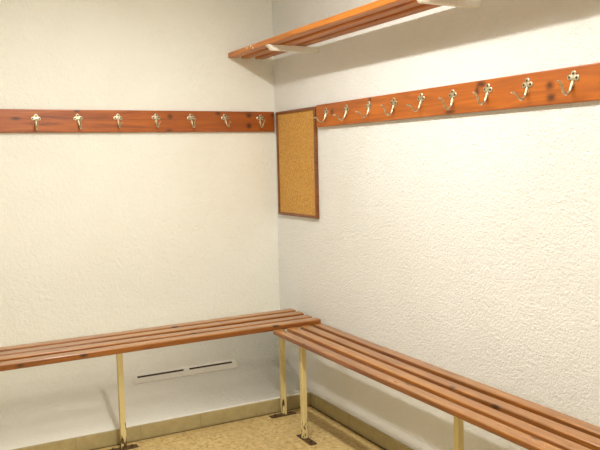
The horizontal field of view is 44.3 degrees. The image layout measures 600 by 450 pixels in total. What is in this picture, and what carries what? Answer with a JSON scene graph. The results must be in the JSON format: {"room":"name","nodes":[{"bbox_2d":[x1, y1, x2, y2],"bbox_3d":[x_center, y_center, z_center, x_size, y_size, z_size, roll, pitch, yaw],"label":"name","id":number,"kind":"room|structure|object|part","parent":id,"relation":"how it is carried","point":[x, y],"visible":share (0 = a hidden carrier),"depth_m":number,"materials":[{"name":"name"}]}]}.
{"room":"changing room","nodes":[
{"label":"changing room","id":0,"kind":"room"},
{"bbox_2d":[0,0,309,449],"bbox_3d":[-1.266,-0.148,3.392,2.700,2.360,0.444,-4,6,-28],"label":"wall","id":1,"kind":"structure","parent":0,"point":[101,232],"depth_m":3.73,"materials":[{"name":"rough textured plaster"},{"name":"paint"}]},
{"bbox_2d":[0,109,274,132],"bbox_3d":[-1.006,-0.508,3.589,1.988,0.109,0.092,-4,6,-28],"label":"coat rack","id":2,"kind":"object","parent":1,"relation":"attached to","point":[11,120],"visible":1,"depth_m":3.71,"materials":[{"name":"brown wood"}]},
{"bbox_3d":[-1.250,-0.500,3.486,0.046,0.050,0.005,-1,4,-28],"label":"plate","id":3,"kind":"part","parent":2,"relation":"part of","materials":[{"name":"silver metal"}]},
{"bbox_3d":[-1.078,-0.515,3.577,0.046,0.050,0.005,-12,9,-27],"label":"plate","id":4,"kind":"part","parent":2,"relation":"part of","materials":[{"name":"silver metal"}]},
{"bbox_3d":[-0.906,-0.530,3.668,0.046,0.050,0.005,-4,6,-28],"label":"plate","id":5,"kind":"part","parent":2,"relation":"part of","materials":[{"name":"silver metal"}]},
{"bbox_3d":[-0.734,-0.544,3.759,0.046,0.050,0.005,-2,5,-28],"label":"plate","id":6,"kind":"part","parent":2,"relation":"part of","materials":[{"name":"silver metal"}]},
{"bbox_3d":[-0.567,-0.556,3.847,0.046,0.050,0.005,-9,8,-27],"label":"plate","id":7,"kind":"part","parent":2,"relation":"part of","materials":[{"name":"silver metal"}]},
{"bbox_2d":[12,392,310,449],"bbox_3d":[-1.132,1.009,3.295,2.700,0.068,0.013,-4,6,-28],"label":"baseboard","id":8,"kind":"structure","parent":1,"relation":"attached to","point":[107,438],"depth_m":3.56,"materials":[{"name":"tile"}]},
{"bbox_2d":[132,359,237,384],"bbox_3d":[-0.601,0.776,3.898,0.570,0.040,0.048,-4,6,-28],"label":"air vent","id":9,"kind":"object","parent":1,"relation":"in","point":[228,364],"visible":1,"depth_m":3.89,"materials":[{"name":"metal"}]},
{"bbox_2d":[90,405,386,449],"bbox_3d":[-0.260,1.220,1.675,2.900,0.100,4.600,-4,6,-28],"label":"floor","id":10,"kind":"structure","parent":0,"point":[261,432],"depth_m":3.48,"materials":[{"name":"tile"}]},
{"bbox_2d":[0,308,320,449],"bbox_3d":[-0.835,0.774,3.394,1.980,0.505,0.324,-4,6,-28],"label":"slatted bench","id":11,"kind":"object","parent":10,"relation":"on","point":[13,357],"visible":1,"depth_m":3.39,"materials":[{"name":"brown wood"}]},
{"bbox_3d":[-0.814,0.789,3.357,0.025,0.472,0.025,-4,6,-28],"label":"leg","id":12,"kind":"part","parent":11,"relation":"part of","materials":[{"name":"beige paint"}]},
{"bbox_3d":[-0.813,1.025,3.376,0.140,0.006,0.036,-4,6,-28],"label":"foot plate","id":13,"kind":"part","parent":11,"relation":"part of","materials":[{"name":"metal"}]},
{"bbox_3d":[-0.087,0.972,3.776,0.140,0.006,0.036,-4,6,-28],"label":"foot plate","id":14,"kind":"part","parent":11,"relation":"part of","materials":[{"name":"metal"}]},
{"bbox_3d":[-0.088,0.736,3.756,0.025,0.472,0.025,-4,6,-28],"label":"leg","id":15,"kind":"part","parent":11,"relation":"part of","materials":[{"name":"beige paint"}]},
{"bbox_2d":[273,323,599,449],"bbox_3d":[0.535,0.820,2.640,0.276,0.487,2.300,-4,6,-28],"label":"slatted bench","id":16,"kind":"object","parent":10,"relation":"on","point":[529,425],"visible":1,"depth_m":2.58,"materials":[{"name":"brown wood"}]},
{"bbox_3d":[0.016,0.769,3.432,0.025,0.459,0.025,-4,6,-28],"label":"leg","id":17,"kind":"part","parent":16,"relation":"part of","materials":[{"name":"beige paint"}]},
{"bbox_3d":[0.031,1.000,3.435,0.036,0.006,0.140,-4,6,-28],"label":"foot plate","id":18,"kind":"part","parent":16,"relation":"part of","materials":[{"name":"metal"}]},
{"bbox_3d":[0.540,0.842,2.502,0.025,0.459,0.025,-4,6,-28],"label":"leg","id":19,"kind":"part","parent":16,"relation":"part of","materials":[{"name":"beige paint"}]},
{"bbox_2d":[272,0,599,449],"bbox_3d":[0.923,-0.096,2.261,0.100,2.360,4.500,-4,6,-28],"label":"wall","id":20,"kind":"structure","parent":0,"point":[467,245],"depth_m":2.81,"materials":[{"name":"paint"}]},
{"bbox_2d":[276,106,318,218],"bbox_3d":[-0.018,-0.325,3.882,0.018,0.563,0.437,-4,6,-28],"label":"notice board","id":21,"kind":"object","parent":20,"relation":"attached to","point":[296,129],"visible":0.98,"depth_m":3.87,"materials":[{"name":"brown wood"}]},
{"bbox_2d":[228,0,480,58],"bbox_3d":[0.320,-0.815,2.901,0.278,0.057,2.500,-4,6,-28],"label":"wall shelf","id":22,"kind":"object","parent":20,"relation":"attached to","point":[378,12],"visible":1,"depth_m":3.06,"materials":[{"name":"brown wood"}]},
{"bbox_2d":[311,393,413,449],"bbox_3d":[1.010,1.064,2.139,0.006,0.068,4.043,-4,6,-28],"label":"baseboard","id":23,"kind":"structure","parent":20,"relation":"attached to","point":[373,434],"depth_m":3.50,"materials":[{"name":"tile"}]},
{"bbox_2d":[313,62,599,126],"bbox_3d":[0.574,-0.460,2.666,0.092,0.109,2.200,-4,6,-28],"label":"coat rack","id":24,"kind":"object","parent":20,"relation":"attached to","point":[581,83],"visible":1,"depth_m":2.62,"materials":[{"name":"brown wood"}]},
{"bbox_3d":[0.300,-0.518,3.226,0.005,0.050,0.046,-4,2,-28],"label":"plate","id":25,"kind":"part","parent":24,"relation":"part of","materials":[{"name":"silver metal"}]},
{"bbox_3d":[0.389,-0.505,3.061,0.005,0.050,0.046,-4,12,-28],"label":"plate","id":26,"kind":"part","parent":24,"relation":"part of","materials":[{"name":"silver metal"}]},
{"bbox_3d":[0.476,-0.494,2.898,0.005,0.050,0.046,-4,9,-28],"label":"plate","id":27,"kind":"part","parent":24,"relation":"part of","materials":[{"name":"silver metal"}]},
{"bbox_3d":[0.565,-0.478,2.731,0.005,0.050,0.046,-4,4,-28],"label":"plate","id":28,"kind":"part","parent":24,"relation":"part of","materials":[{"name":"silver metal"}]},
{"bbox_3d":[0.653,-0.468,2.567,0.005,0.050,0.046,-4,12,-28],"label":"plate","id":29,"kind":"part","parent":24,"relation":"part of","materials":[{"name":"silver metal"}]},
{"bbox_3d":[0.741,-0.454,2.403,0.005,0.050,0.046,-4,6,-28],"label":"plate","id":30,"kind":"part","parent":24,"relation":"part of","materials":[{"name":"silver metal"}]},
{"bbox_3d":[0.829,-0.445,2.237,0.005,0.050,0.046,-4,13,-28],"label":"plate","id":31,"kind":"part","parent":24,"relation":"part of","materials":[{"name":"silver metal"}]}
]}

